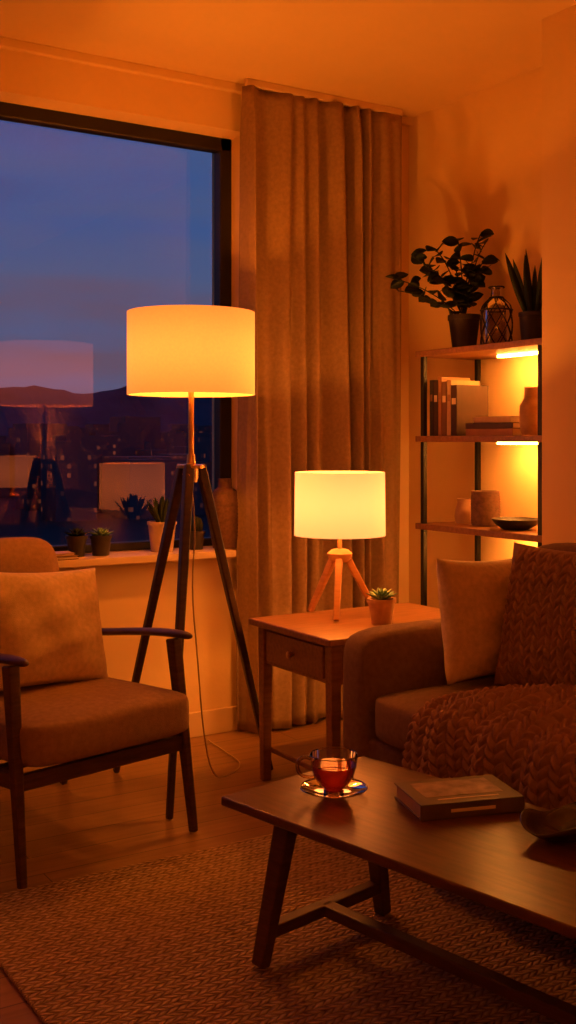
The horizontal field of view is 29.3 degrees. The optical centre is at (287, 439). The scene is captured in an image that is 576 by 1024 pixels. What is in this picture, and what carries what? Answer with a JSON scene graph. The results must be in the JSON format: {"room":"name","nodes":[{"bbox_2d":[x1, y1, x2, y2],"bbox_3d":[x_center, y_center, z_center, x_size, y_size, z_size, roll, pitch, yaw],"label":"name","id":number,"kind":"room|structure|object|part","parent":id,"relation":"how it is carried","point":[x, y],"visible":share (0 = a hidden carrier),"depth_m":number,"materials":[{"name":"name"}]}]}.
{"room":"living room","nodes":[
{"label":"living room","id":0,"kind":"room"},
{"bbox_2d":[0,717,342,1023],"bbox_3d":[0.008,1.260,1.479,5.100,0.120,6.140,0,0,-32],"label":"floor","id":1,"kind":"structure","parent":0,"point":[107,819],"depth_m":3.51,"materials":[{"name":"brown wood"}]},
{"bbox_2d":[0,537,197,888],"bbox_3d":[-0.744,0.760,3.391,0.754,0.880,0.626,0,0,45],"label":"armchair","id":2,"kind":"object","parent":1,"relation":"on","point":[85,727],"visible":0.73,"depth_m":3.16,"materials":[{"name":"brown wood"}]},
{"bbox_3d":[-0.939,0.940,3.180,0.582,0.074,0.026,0,0,45],"label":"rail","id":3,"kind":"part","parent":2,"relation":"part of","materials":[{"name":"brown wood"}]},
{"bbox_3d":[-0.923,0.625,3.164,0.637,0.076,0.050,0,0,45],"label":"armrest","id":4,"kind":"part","parent":2,"relation":"part of","materials":[{"name":"brown wood"}]},
{"bbox_3d":[-0.734,0.906,2.974,0.110,0.586,0.042,0,0,45],"label":"leg","id":5,"kind":"part","parent":2,"relation":"part of","materials":[{"name":"brown wood"}]},
{"bbox_2d":[0,537,59,572],"bbox_3d":[-0.923,0.565,3.546,0.459,0.501,0.139,0,-14,-46],"label":"cushion","id":6,"kind":"object","parent":2,"relation":"on","point":[17,554],"depth_m":3.60,"materials":[{"name":"fabric"}]},
{"bbox_2d":[0,568,108,690],"bbox_3d":[-0.771,0.585,3.433,0.188,0.390,0.497,0,0,42],"label":"chair pillow","id":7,"kind":"object","parent":2,"relation":"on","point":[50,620],"visible":0.97,"depth_m":3.39,"materials":[{"name":"fabric"}]},
{"bbox_2d":[0,677,188,766],"bbox_3d":[-0.693,0.838,3.345,0.616,0.163,0.594,-3,-2,44],"label":"seat cushion","id":8,"kind":"object","parent":2,"relation":"on","point":[85,723],"depth_m":3.14,"materials":[{"name":"fabric"}]},
{"bbox_3d":[-0.530,0.930,3.180,0.024,0.045,0.576,0,0,44],"label":"rail","id":9,"kind":"part","parent":2,"relation":"part of","materials":[{"name":"brown wood"}]},
{"bbox_3d":[-0.520,0.625,3.574,0.637,0.076,0.050,0,0,44],"label":"armrest","id":10,"kind":"part","parent":2,"relation":"part of","materials":[{"name":"brown wood"}]},
{"bbox_3d":[-0.327,0.906,3.388,0.110,0.586,0.042,0,0,44],"label":"leg","id":11,"kind":"part","parent":2,"relation":"part of","materials":[{"name":"brown wood"}]},
{"bbox_2d":[113,305,272,818],"bbox_3d":[-0.341,0.380,3.922,0.558,1.639,0.747,0,0,-32],"label":"floor lamp","id":12,"kind":"object","parent":1,"relation":"on","point":[190,351],"visible":1,"depth_m":3.65,"materials":[{"name":"beige fabric"}]},
{"bbox_3d":[-0.488,0.640,3.893,0.322,1.118,0.040,0,0,32],"label":"leg","id":13,"kind":"part","parent":12,"relation":"part of","materials":[{"name":"brown wood"}]},
{"bbox_3d":[-0.353,0.640,3.622,0.041,1.118,0.323,0,0,5],"label":"leg","id":14,"kind":"part","parent":12,"relation":"part of","materials":[{"name":"brown wood"}]},
{"bbox_3d":[-0.335,-0.298,3.800,0.440,0.284,0.440,0,0,-32],"label":"lamp shade","id":15,"kind":"part","parent":12,"relation":"part of","materials":[{"name":"beige fabric"}]},
{"bbox_3d":[-0.186,0.640,3.901,0.318,1.117,0.031,0,0,-34],"label":"leg","id":16,"kind":"part","parent":12,"relation":"part of","materials":[{"name":"brown wood"}]},
{"bbox_2d":[0,833,575,1023],"bbox_3d":[0.378,1.195,2.377,1.620,0.010,2.070,0,0,-32],"label":"rug","id":17,"kind":"object","parent":1,"relation":"on","point":[171,939],"visible":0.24,"depth_m":2.55,"materials":[{"name":"beige carpet"}]},
{"bbox_2d":[221,756,575,1023],"bbox_3d":[0.436,1.004,2.250,0.480,0.369,1.220,0,0,-43],"label":"coffee table","id":18,"kind":"object","parent":17,"relation":"on","point":[492,861],"visible":0.94,"depth_m":2.31,"materials":[{"name":"brown wood"}]},
{"bbox_3d":[-0.026,1.014,2.498,0.101,0.351,0.062,0,0,-43],"label":"leg","id":19,"kind":"part","parent":18,"relation":"part of","materials":[{"name":"brown wood"}]},
{"bbox_2d":[296,747,367,797],"bbox_3d":[0.101,0.771,2.548,0.167,0.090,0.158,0,0,0],"label":"teacup","id":20,"kind":"object","parent":18,"relation":"on","point":[333,777],"visible":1,"depth_m":2.53,"materials":[{"name":"glass"}]},
{"bbox_3d":[0.040,0.758,2.548,0.044,0.055,0.009,0,0,0],"label":"handle","id":21,"kind":"part","parent":20,"relation":"part of","materials":[{"name":"clear glass"}]},
{"bbox_2d":[309,747,357,794],"bbox_3d":[0.106,0.771,2.548,0.112,0.089,0.112,0,0,-32],"label":"cup","id":22,"kind":"object","parent":20,"relation":"on","point":[333,776],"depth_m":2.53,"materials":[{"name":"clear glass"}]},
{"bbox_3d":[0.221,1.014,2.728,0.101,0.351,0.062,0,0,-43],"label":"leg","id":23,"kind":"part","parent":18,"relation":"part of","materials":[{"name":"brown wood"}]},
{"bbox_2d":[394,774,524,820],"bbox_3d":[0.382,0.802,2.473,0.245,0.035,0.166,0,0,-15],"label":"hardcover book","id":24,"kind":"object","parent":18,"relation":"on","point":[469,796],"visible":0.94,"depth_m":2.42,"materials":[{"name":"paper"}]},
{"bbox_2d":[410,778,502,797],"bbox_3d":[0.379,0.785,2.486,0.185,0.001,0.100,0,0,-15],"label":"cover","id":25,"kind":"object","parent":24,"relation":"on","point":[448,787],"depth_m":2.48,"materials":[{"name":"beige paper"}]},
{"bbox_2d":[520,802,575,842],"bbox_3d":[0.574,0.793,2.265,0.211,0.052,0.157,0,0,-32],"label":"bowl","id":26,"kind":"object","parent":18,"relation":"on","point":[558,824],"visible":1,"depth_m":2.29,"materials":[{"name":"ceramic"}]},
{"bbox_2d":[343,543,575,766],"bbox_3d":[1.041,0.755,2.752,0.857,0.869,2.032,0,0,-32],"label":"sofa","id":27,"kind":"object","parent":17,"relation":"on","point":[390,672],"visible":0.25,"depth_m":3.31,"materials":[{"name":"fabric"}]},
{"bbox_3d":[0.541,0.845,3.545,0.832,0.542,0.159,0,0,-32],"label":"arm","id":28,"kind":"part","parent":27,"relation":"part of","materials":[{"name":"fabric"}]},
{"bbox_2d":[375,677,505,750],"bbox_3d":[0.753,0.820,3.079,0.714,0.174,0.869,0,0,-32],"label":"seat cushion","id":29,"kind":"object","parent":27,"relation":"on","point":[397,699],"depth_m":3.22,"materials":[{"name":"fabric"}]},
{"bbox_2d":[436,558,511,684],"bbox_3d":[0.632,0.549,3.412,0.443,0.385,0.178,0,0,-36],"label":"throw pillow","id":30,"kind":"object","parent":27,"relation":"on","point":[472,598],"visible":0.62,"depth_m":3.29,"materials":[{"name":"fabric"}]},
{"bbox_2d":[402,683,575,809],"bbox_3d":[0.675,0.865,2.796,0.452,0.410,0.802,0,0,-32],"label":"knitted blanket","id":31,"kind":"object","parent":27,"relation":"on","point":[522,736],"visible":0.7,"depth_m":2.77,"materials":[{"name":"fabric"}]},
{"bbox_2d":[494,542,575,686],"bbox_3d":[0.826,0.524,3.174,0.472,0.420,0.228,0,0,43],"label":"knit pillow","id":32,"kind":"object","parent":27,"relation":"on","point":[538,645],"visible":0.95,"depth_m":3.17,"materials":[{"name":"fabric"}]},
{"bbox_2d":[539,543,575,551],"bbox_3d":[1.037,0.550,3.257,0.194,0.459,0.879,7,-4,-32],"label":"cushion","id":33,"kind":"object","parent":27,"relation":"on","point":[571,547],"depth_m":3.46,"materials":[{"name":"fabric"}]},
{"bbox_2d":[249,602,440,780],"bbox_3d":[0.300,0.915,3.869,0.720,0.570,0.515,0,0,-32],"label":"side table","id":34,"kind":"object","parent":1,"relation":"on","point":[311,645],"visible":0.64,"depth_m":3.77,"materials":[{"name":"brown wood"}]},
{"bbox_3d":[-0.080,0.927,3.883,0.040,0.546,0.040,0,0,-32],"label":"leg","id":35,"kind":"part","parent":34,"relation":"part of","materials":[{"name":"brown wood"}]},
{"bbox_3d":[0.007,0.720,3.687,0.028,0.024,0.024,0,0,-32],"label":"drawer knob","id":36,"kind":"part","parent":34,"relation":"part of","materials":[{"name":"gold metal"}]},
{"bbox_3d":[0.024,0.718,3.697,0.014,0.104,0.355,0,0,-32],"label":"drawer","id":37,"kind":"part","parent":34,"relation":"part of","materials":[{"name":"brown wood"}]},
{"bbox_3d":[0.034,0.720,3.703,0.018,0.131,0.385,0,0,-32],"label":"rail","id":38,"kind":"part","parent":34,"relation":"part of","materials":[{"name":"brown wood"}]},
{"bbox_3d":[0.146,0.927,3.522,0.040,0.546,0.040,0,0,-32],"label":"leg","id":39,"kind":"part","parent":34,"relation":"part of","materials":[{"name":"brown wood"}]},
{"bbox_2d":[294,471,385,620],"bbox_3d":[0.185,0.371,3.930,0.326,0.512,0.326,0,0,-32],"label":"table lamp","id":40,"kind":"object","parent":34,"relation":"on","point":[339,505],"visible":0.97,"depth_m":3.80,"materials":[{"name":"beige fabric"}]},
{"bbox_3d":[0.130,0.508,3.977,0.140,0.237,0.026,0,0,40],"label":"leg","id":41,"kind":"part","parent":40,"relation":"part of","materials":[{"name":"brown wood"}]},
{"bbox_3d":[0.175,0.508,3.859,0.026,0.237,0.140,0,0,8],"label":"leg","id":42,"kind":"part","parent":40,"relation":"part of","materials":[{"name":"brown wood"}]},
{"bbox_3d":[0.185,0.364,3.930,0.016,0.130,0.016,0,0,-32],"label":"stem","id":43,"kind":"part","parent":40,"relation":"part of","materials":[{"name":"brown wood"}]},
{"bbox_3d":[0.185,0.227,3.930,0.326,0.225,0.326,0,0,-32],"label":"lamp shade","id":44,"kind":"part","parent":40,"relation":"part of","materials":[{"name":"beige fabric"}]},
{"bbox_3d":[0.257,0.508,3.941,0.140,0.237,0.026,0,0,-8],"label":"leg","id":45,"kind":"part","parent":40,"relation":"part of","materials":[{"name":"brown wood"}]},
{"bbox_2d":[366,588,396,624],"bbox_3d":[0.321,0.570,3.781,0.116,0.120,0.111,0,0,-32],"label":"potted succulent","id":46,"kind":"object","parent":34,"relation":"on","point":[381,602],"visible":0.99,"depth_m":3.75,"materials":[{"name":"orange ceramic"}]},
{"bbox_2d":[415,338,541,608],"bbox_3d":[0.842,0.420,4.252,0.325,1.560,0.710,0,0,-32],"label":"shelving unit","id":47,"kind":"object","parent":1,"relation":"on","point":[526,347],"visible":0.43,"depth_m":4.29,"materials":[{"name":"brown wood"}]},
{"bbox_3d":[0.549,0.431,4.447,0.020,1.538,0.020,0,0,-32],"label":"post","id":48,"kind":"part","parent":47,"relation":"part of","materials":[{"name":"black metal"}]},
{"bbox_2d":[385,228,498,346],"bbox_3d":[0.624,-0.606,4.436,0.465,0.491,0.219,0,0,2],"label":"potted leafy plant","id":49,"kind":"object","parent":47,"relation":"on","point":[464,327],"visible":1,"depth_m":4.44,"materials":[{"name":"green plant"}]},
{"bbox_3d":[0.555,-0.571,4.455,0.280,0.183,0.162,0,0,-32],"label":"stem","id":50,"kind":"part","parent":49,"relation":"part of","materials":[{"name":"green plant"}]},
{"bbox_3d":[0.583,-0.546,4.481,0.269,0.134,0.004,0,0,9],"label":"stem","id":51,"kind":"part","parent":49,"relation":"part of","materials":[{"name":"green plant"}]},
{"bbox_3d":[0.606,-0.611,4.445,0.205,0.263,0.091,0,0,-32],"label":"stem","id":52,"kind":"part","parent":49,"relation":"part of","materials":[{"name":"green plant"}]},
{"bbox_3d":[0.654,-0.631,4.468,0.100,0.302,0.080,0,0,-32],"label":"stem","id":53,"kind":"part","parent":49,"relation":"part of","materials":[{"name":"green plant"}]},
{"bbox_3d":[0.648,-0.576,4.428,0.152,0.193,0.004,0,0,-27],"label":"stem","id":54,"kind":"part","parent":49,"relation":"part of","materials":[{"name":"green plant"}]},
{"bbox_3d":[0.703,-0.651,4.475,0.004,0.341,0.039,0,0,-40],"label":"stem","id":55,"kind":"part","parent":49,"relation":"part of","materials":[{"name":"green plant"}]},
{"bbox_3d":[0.714,-0.433,4.462,0.132,0.145,0.132,0,0,-32],"label":"pot","id":56,"kind":"part","parent":49,"relation":"part of","materials":[{"name":"black ceramic"}]},
{"bbox_3d":[0.746,-0.656,4.448,0.043,0.351,0.060,0,0,-32],"label":"stem","id":57,"kind":"part","parent":49,"relation":"part of","materials":[{"name":"green plant"}]},
{"bbox_3d":[0.758,-0.641,4.468,0.086,0.322,0.040,0,0,-32],"label":"stem","id":58,"kind":"part","parent":49,"relation":"part of","materials":[{"name":"green plant"}]},
{"bbox_2d":[430,377,487,435],"bbox_3d":[0.686,-0.134,4.417,0.166,0.234,0.166,0,0,-32],"label":"books","id":59,"kind":"object","parent":47,"relation":"on","point":[454,402],"visible":0.97,"depth_m":4.36,"materials":[{"name":"paper"}]},
{"bbox_2d":[430,380,432,435],"bbox_3d":[0.579,-0.129,4.435,0.003,0.224,0.022,0,0,-32],"label":"book","id":60,"kind":"object","parent":59,"relation":"on","point":[431,381],"depth_m":4.43,"materials":[{"name":"black paper"}]},
{"bbox_2d":[434,381,437,435],"bbox_3d":[0.593,-0.127,4.412,0.003,0.220,0.028,0,0,-32],"label":"book","id":61,"kind":"object","parent":59,"relation":"on","point":[435,382],"depth_m":4.41,"materials":[{"name":"black paper"}]},
{"bbox_2d":[438,377,440,435],"bbox_3d":[0.607,-0.134,4.391,0.003,0.234,0.020,0,0,-32],"label":"book","id":62,"kind":"object","parent":59,"relation":"on","point":[439,378],"depth_m":4.39,"materials":[{"name":"brown paper"}]},
{"bbox_2d":[442,382,445,435],"bbox_3d":[0.621,-0.124,4.368,0.003,0.214,0.030,0,0,-32],"label":"book","id":63,"kind":"object","parent":59,"relation":"on","point":[443,383],"depth_m":4.37,"materials":[{"name":"brown paper"}]},
{"bbox_2d":[447,380,450,435],"bbox_3d":[0.636,-0.127,4.344,0.003,0.220,0.024,0,0,-32],"label":"book","id":64,"kind":"object","parent":59,"relation":"on","point":[448,381],"depth_m":4.34,"materials":[{"name":"beige paper"}]},
{"bbox_2d":[451,385,456,435],"bbox_3d":[0.652,-0.117,4.318,0.003,0.200,0.034,0,0,-32],"label":"book","id":65,"kind":"object","parent":59,"relation":"on","point":[453,387],"depth_m":4.32,"materials":[{"name":"black paper"}]},
{"bbox_2d":[454,498,470,523],"bbox_3d":[0.711,0.286,4.430,0.080,0.100,0.080,0,0,-32],"label":"ceramic vase","id":66,"kind":"object","parent":47,"relation":"on","point":[462,515],"visible":0.88,"depth_m":4.40,"materials":[{"name":"ceramic"}]},
{"bbox_3d":[0.793,0.431,4.599,0.020,1.538,0.020,0,0,-32],"label":"post","id":67,"kind":"part","parent":47,"relation":"part of","materials":[{"name":"black metal"}]},
{"bbox_3d":[0.842,0.349,4.252,0.325,0.024,0.710,0,0,-32],"label":"shelf","id":68,"kind":"part","parent":47,"relation":"part of","materials":[{"name":"brown wood"}]},
{"bbox_3d":[0.842,-0.004,4.252,0.325,0.024,0.710,0,0,-32],"label":"shelf","id":69,"kind":"part","parent":47,"relation":"part of","materials":[{"name":"brown wood"}]},
{"bbox_3d":[0.842,-0.348,4.252,0.325,0.024,0.710,0,0,-32],"label":"shelf","id":70,"kind":"part","parent":47,"relation":"part of","materials":[{"name":"brown wood"}]},
{"bbox_2d":[471,490,499,525],"bbox_3d":[0.774,0.267,4.310,0.114,0.135,0.114,0,0,-32],"label":"vase","id":71,"kind":"object","parent":47,"relation":"on","point":[485,504],"visible":0.92,"depth_m":4.26,"materials":[{"name":"ceramic"}]},
{"bbox_2d":[480,286,512,343],"bbox_3d":[0.815,-0.481,4.300,0.130,0.237,0.130,0,0,-32],"label":"lantern","id":72,"kind":"object","parent":47,"relation":"on","point":[501,300],"visible":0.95,"depth_m":4.27,"materials":[{"name":"black metal"}]},
{"bbox_2d":[465,416,531,435],"bbox_3d":[0.835,-0.053,4.230,0.182,0.073,0.269,0,0,-32],"label":"stacked books","id":73,"kind":"object","parent":47,"relation":"on","point":[487,425],"visible":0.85,"depth_m":4.16,"materials":[{"name":"paper"}]},
{"bbox_2d":[491,517,537,529],"bbox_3d":[0.857,0.316,4.138,0.184,0.041,0.184,0,0,-32],"label":"serving bowl","id":74,"kind":"object","parent":47,"relation":"on","point":[506,523],"visible":0.95,"depth_m":4.08,"materials":[{"name":"black ceramic"}]},
{"bbox_2d":[505,251,541,339],"bbox_3d":[0.931,-0.545,4.133,0.195,0.370,0.176,0,0,24],"label":"potted snake plant","id":75,"kind":"object","parent":47,"relation":"on","point":[529,296],"visible":0.68,"depth_m":4.11,"materials":[{"name":"green plant"}]},
{"bbox_3d":[0.921,-0.419,4.131,0.110,0.118,0.110,0,0,-32],"label":"pot","id":76,"kind":"part","parent":75,"relation":"part of","materials":[{"name":"black ceramic"}]},
{"bbox_2d":[519,387,537,434],"bbox_3d":[0.900,-0.106,4.041,0.100,0.175,0.100,0,0,-32],"label":"vase","id":77,"kind":"object","parent":47,"relation":"on","point":[528,408],"visible":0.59,"depth_m":4.01,"materials":[{"name":"ceramic"}]},
{"bbox_3d":[0.896,0.431,3.891,0.020,1.538,0.020,0,0,-32],"label":"post","id":78,"kind":"part","parent":47,"relation":"part of","materials":[{"name":"black metal"}]},
{"bbox_2d":[0,37,412,711],"bbox_3d":[-1.426,-0.135,3.961,4.900,2.670,0.330,0,0,-32],"label":"wall","id":79,"kind":"structure","parent":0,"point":[26,79],"depth_m":4.45,"materials":[{"name":"beige paint"}]},
{"bbox_2d":[0,102,229,152],"bbox_3d":[-1.459,-1.252,3.958,2.840,0.055,0.060,0,0,-32],"label":"window frame","id":80,"kind":"structure","parent":79,"relation":"attached to","point":[10,112],"depth_m":4.39,"materials":[{"name":"black metal"}]},
{"bbox_2d":[0,706,238,763],"bbox_3d":[-1.435,1.150,3.787,4.699,0.100,0.016,0,0,-32],"label":"baseboard","id":81,"kind":"structure","parent":79,"relation":"attached to","point":[218,720],"depth_m":4.49,"materials":[{"name":"paint"}]},
{"bbox_3d":[-1.459,0.429,3.958,2.840,0.032,0.060,0,0,-32],"label":"frame bottom","id":82,"kind":"part","parent":79,"relation":"part of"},
{"bbox_2d":[58,549,235,568],"bbox_3d":[-1.412,0.461,3.764,2.775,0.029,0.100,0,0,-32],"label":"sill","id":83,"kind":"structure","parent":79,"relation":"attached to","point":[119,559],"depth_m":4.22,"materials":[{"name":"paint"}]},
{"bbox_2d":[55,551,78,559],"bbox_3d":[-0.889,0.433,4.102,0.195,0.024,0.109,0,0,-32],"label":"books","id":84,"kind":"object","parent":83,"relation":"on","point":[61,555],"visible":0.38,"depth_m":4.09,"materials":[{"name":"paper"}]},
{"bbox_2d":[211,478,237,548],"bbox_3d":[-0.260,0.301,4.530,0.120,0.285,0.120,0,0,-32],"label":"vase","id":85,"kind":"object","parent":83,"relation":"on","point":[224,495],"visible":0.74,"depth_m":4.48,"materials":[{"name":"brown ceramic"}]},
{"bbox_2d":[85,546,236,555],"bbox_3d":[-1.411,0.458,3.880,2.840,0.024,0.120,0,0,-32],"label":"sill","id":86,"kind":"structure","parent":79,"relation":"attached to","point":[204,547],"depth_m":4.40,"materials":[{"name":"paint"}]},
{"bbox_2d":[62,527,89,556],"bbox_3d":[-0.809,0.390,4.212,0.107,0.110,0.106,0,0,-32],"label":"potted succulent","id":87,"kind":"object","parent":86,"relation":"on","point":[76,539],"visible":0.91,"depth_m":4.18,"materials":[{"name":"orange ceramic"}]},
{"bbox_2d":[65,535,87,556],"bbox_3d":[-0.809,0.406,4.211,0.084,0.080,0.084,0,0,-32],"label":"pot","id":88,"kind":"object","parent":87,"relation":"on","point":[76,544],"depth_m":4.18,"materials":[{"name":"ceramic"}]},
{"bbox_2d":[89,527,113,555],"bbox_3d":[-0.723,0.392,4.254,0.106,0.107,0.106,0,0,-32],"label":"potted succulent","id":89,"kind":"object","parent":86,"relation":"on","point":[100,539],"visible":1,"depth_m":4.22,"materials":[{"name":"orange ceramic"}]},
{"bbox_2d":[89,534,111,555],"bbox_3d":[-0.724,0.406,4.253,0.088,0.078,0.088,0,0,-32],"label":"pot","id":90,"kind":"object","parent":89,"relation":"on","point":[100,543],"depth_m":4.22,"materials":[{"name":"ceramic"}]},
{"bbox_2d":[146,496,176,551],"bbox_3d":[-0.504,0.335,4.402,0.163,0.220,0.120,0,0,-32],"label":"aloe","id":91,"kind":"object","parent":86,"relation":"on","point":[159,511],"visible":0.6,"depth_m":4.37,"materials":[{"name":"green plant"}]},
{"bbox_2d":[147,520,176,551],"bbox_3d":[-0.504,0.386,4.402,0.120,0.120,0.120,0,0,-32],"label":"pot","id":92,"kind":"object","parent":91,"relation":"on","point":[155,527],"depth_m":4.36,"materials":[{"name":"white ceramic"}]},
{"bbox_2d":[190,516,204,549],"bbox_3d":[-0.378,0.378,4.492,0.080,0.135,0.080,0,0,-32],"label":"potted cactus","id":93,"kind":"object","parent":86,"relation":"on","point":[199,532],"visible":0.7,"depth_m":4.46,"materials":[{"name":"green plant"}]},
{"bbox_2d":[190,530,204,549],"bbox_3d":[-0.378,0.408,4.492,0.080,0.075,0.080,0,0,-32],"label":"pot","id":94,"kind":"object","parent":93,"relation":"on","point":[199,534],"depth_m":4.46,"materials":[{"name":"ceramic"}]},
{"bbox_3d":[-0.278,-0.417,4.696,0.055,1.725,0.060,0,0,-32],"label":"frame","id":95,"kind":"part","parent":79,"relation":"part of","materials":[{"name":"black metal"}]},
{"bbox_2d":[0,0,575,117],"bbox_3d":[0.008,-1.530,1.479,5.100,0.120,6.140,0,0,-32],"label":"ceiling","id":96,"kind":"structure","parent":0,"point":[415,57],"depth_m":4.01,"materials":[{"name":"paint"}]},
{"bbox_2d":[236,78,402,733],"bbox_3d":[0.163,-0.141,4.678,0.817,2.657,0.127,0,0,-32],"label":"curtain","id":97,"kind":"object","parent":96,"relation":"hanging from","point":[321,182],"visible":0.8,"depth_m":4.63,"materials":[{"name":"fabric"}]},
{"bbox_2d":[409,66,541,607],"bbox_3d":[2.122,-0.135,2.718,0.200,2.670,5.600,0,0,-32],"label":"wall","id":98,"kind":"structure","parent":0,"point":[475,159],"depth_m":4.67,"materials":[{"name":"beige paint"}]},
{"bbox_2d":[542,4,575,544],"bbox_3d":[2.204,-0.135,2.067,0.350,2.670,4.410,0,0,-32],"label":"wall pillar","id":99,"kind":"structure","parent":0,"point":[558,29],"depth_m":3.77,"materials":[{"name":"beige paint"}]},
{"label":"outside","id":100,"kind":"structure","parent":0,"visible":0},
{"bbox_2d":[0,496,210,544],"bbox_3d":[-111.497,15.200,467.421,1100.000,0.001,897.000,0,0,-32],"label":"ground","id":101,"kind":"structure","parent":100,"point":[14,522],"depth_m":193.28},
{"bbox_2d":[0,385,211,435],"bbox_3d":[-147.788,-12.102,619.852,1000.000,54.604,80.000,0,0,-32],"label":"hills","id":102,"kind":"structure","parent":101,"relation":"on","point":[30,404],"depth_m":663.49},
{"bbox_2d":[0,416,211,521],"bbox_3d":[-58.394,2.537,387.890,483.053,25.325,339.189,0,0,-32],"label":"city buildings","id":103,"kind":"structure","parent":101,"relation":"on","point":[64,472],"depth_m":225.47,"materials":[{"name":"grey"}]}
]}

